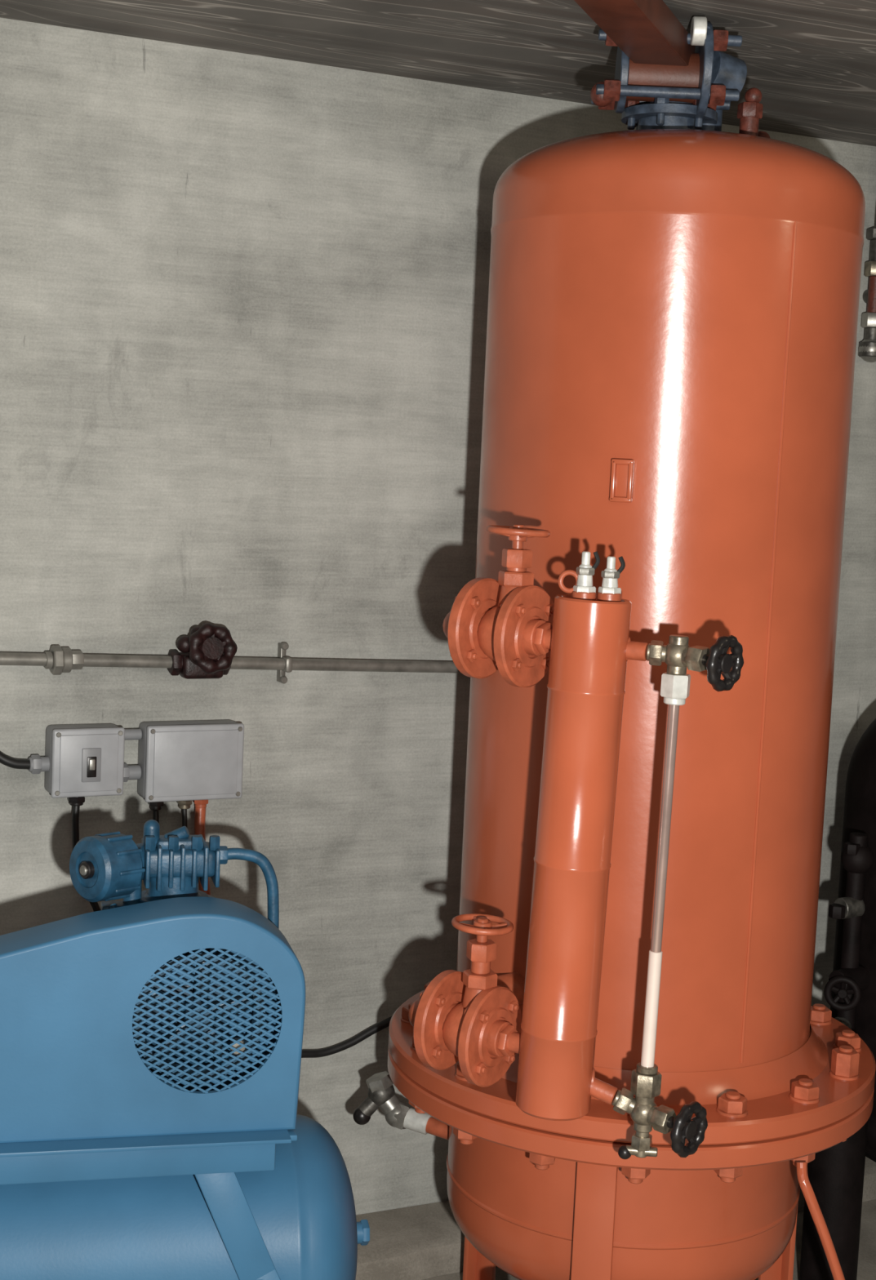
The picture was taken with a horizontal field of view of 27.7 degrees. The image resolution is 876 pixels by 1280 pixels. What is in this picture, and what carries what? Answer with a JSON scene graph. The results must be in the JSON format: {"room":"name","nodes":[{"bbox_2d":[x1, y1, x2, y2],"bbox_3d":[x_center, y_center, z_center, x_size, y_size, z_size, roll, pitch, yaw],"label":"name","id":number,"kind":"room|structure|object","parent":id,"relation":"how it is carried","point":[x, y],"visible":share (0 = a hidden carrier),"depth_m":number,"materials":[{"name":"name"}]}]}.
{"room":"mechanical room","nodes":[
{"label":"mechanical room","id":0,"kind":"room"},
{"bbox_2d":[0,17,875,1214],"bbox_3d":[0.393,0.075,4.822,7.400,3.100,0.200,0,7,-26],"label":"wall","id":1,"kind":"structure","parent":0,"point":[243,297],"depth_m":4.27,"materials":[{"name":"concrete"}]},
{"bbox_2d":[0,723,142,805],"bbox_3d":[-0.909,0.227,4.039,0.488,0.312,0.102,0,7,-26],"label":"switch box","id":2,"kind":"object","parent":1,"relation":"attached to","point":[80,761],"visible":1,"depth_m":4.05,"materials":[{"name":"grey plastic"}]},
{"bbox_2d":[137,720,244,810],"bbox_3d":[-0.587,0.297,4.210,0.237,0.206,0.090,0,7,-26],"label":"junction box","id":3,"kind":"object","parent":1,"relation":"attached to","point":[199,761],"visible":1,"depth_m":4.17,"materials":[{"name":"grey plastic"}]},
{"bbox_2d":[0,642,461,683],"bbox_3d":[-0.580,0.053,4.193,3.501,0.161,0.078,0,7,-26],"label":"conduit pipe","id":4,"kind":"object","parent":1,"relation":"attached to","point":[60,660],"visible":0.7,"depth_m":4.23,"materials":[{"name":"grey metal"}]},
{"bbox_2d":[167,622,237,679],"bbox_3d":[-0.549,0.025,4.167,0.144,0.134,0.112,0,7,-26],"label":"shutoff valve","id":5,"kind":"object","parent":4,"relation":"attached to","point":[211,648],"visible":1,"depth_m":4.14,"materials":[{"name":"black metal"}]},
{"bbox_2d":[301,1015,392,1057],"bbox_3d":[-0.079,1.025,4.564,1.092,0.234,0.026,0,7,-26],"label":"cable","id":6,"kind":"object","parent":1,"relation":"attached to","point":[339,1047],"visible":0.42,"depth_m":4.49,"materials":[{"name":"black rubber"}]},
{"bbox_2d":[858,217,875,362],"bbox_3d":[1.294,-1.066,4.958,0.250,0.590,0.085,0,7,-26],"label":"pipe fitting","id":7,"kind":"object","parent":1,"relation":"attached to","point":[867,348],"visible":1,"depth_m":4.91,"materials":[{"name":"metal"}]},
{"bbox_2d":[0,0,875,146],"bbox_3d":[0.450,-1.099,1.493,9.000,0.100,9.500,0,7,-26],"label":"ceiling","id":8,"kind":"structure","parent":0,"point":[812,63],"depth_m":3.88,"materials":[{"name":"concrete"}]},
{"bbox_2d":[573,0,695,66],"bbox_3d":[0.282,-1.159,3.147,0.160,0.150,1.191,5,6,20],"label":"pipe","id":9,"kind":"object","parent":8,"relation":"attached to","point":[648,32],"depth_m":3.40,"materials":[{"name":"metal"}]},
{"bbox_2d":[423,1199,875,1279],"bbox_3d":[0.313,1.941,1.806,9.000,0.100,9.500,3,6,0],"label":"floor","id":10,"kind":"structure","parent":0,"point":[866,1269],"depth_m":4.72,"materials":[{"name":"concrete"}]},
{"bbox_2d":[0,819,369,1279],"bbox_3d":[-0.964,1.006,3.447,1.764,1.327,0.700,1,6,-14],"label":"air compressor","id":11,"kind":"object","parent":10,"relation":"on","point":[151,1040],"visible":1,"depth_m":3.32,"materials":[{"name":"blue paint"}]},
{"bbox_2d":[355,1155,875,1279],"bbox_3d":[0.334,1.543,4.729,3.600,0.094,0.239,0,7,-26],"label":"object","id":12,"kind":"structure","parent":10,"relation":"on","point":[425,1241],"depth_m":4.49,"materials":[{"name":"grey concrete"}]},
{"bbox_2d":[387,128,875,1279],"bbox_3d":[0.470,0.298,3.949,1.106,2.748,1.082,3,6,0],"label":"tank","id":13,"kind":"object","parent":10,"relation":"on","point":[673,313],"visible":0.77,"depth_m":3.58,"materials":[{"name":"orange metal"}]},
{"bbox_2d":[352,1071,448,1140],"bbox_3d":[-0.074,1.083,4.151,0.246,0.130,0.074,4,6,15],"label":"valve","id":14,"kind":"object","parent":13,"relation":"attached to","point":[381,1092],"visible":0.97,"depth_m":4.14,"materials":[{"name":"silver metal"}]},
{"bbox_2d":[408,524,631,1120],"bbox_3d":[0.124,0.323,3.438,0.332,1.094,0.487,1,6,-17],"label":"chamber","id":15,"kind":"object","parent":13,"relation":"attached to","point":[510,624],"visible":1,"depth_m":3.28,"materials":[{"name":"orange paint"}]},
{"bbox_2d":[590,635,743,1159],"bbox_3d":[0.392,0.478,3.261,0.265,1.000,0.109,6,7,28],"label":"gauge","id":16,"kind":"object","parent":15,"relation":"attached to","point":[677,655],"visible":0.95,"depth_m":3.26,"materials":[{"name":"silver metal"}]},
{"bbox_2d":[590,16,770,138],"bbox_3d":[0.509,-1.140,3.688,0.395,0.257,0.265,3,6,0],"label":"valve","id":17,"kind":"object","parent":13,"relation":"on","point":[695,95],"visible":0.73,"depth_m":3.62,"materials":[{"name":"metal"}]},
{"bbox_2d":[799,832,874,1279],"bbox_3d":[1.002,1.062,4.397,0.142,1.180,0.159,3,6,0],"label":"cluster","id":18,"kind":"object","parent":10,"relation":"on","point":[836,1175],"visible":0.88,"depth_m":4.37,"materials":[{"name":"paint"}]},
{"bbox_2d":[830,718,875,1162],"bbox_3d":[1.364,0.836,4.603,0.660,1.620,0.660,3,6,0],"label":"vessel","id":19,"kind":"object","parent":10,"relation":"on","point":[860,806],"visible":0.32,"depth_m":4.46,"materials":[{"name":"paint"}]}
]}

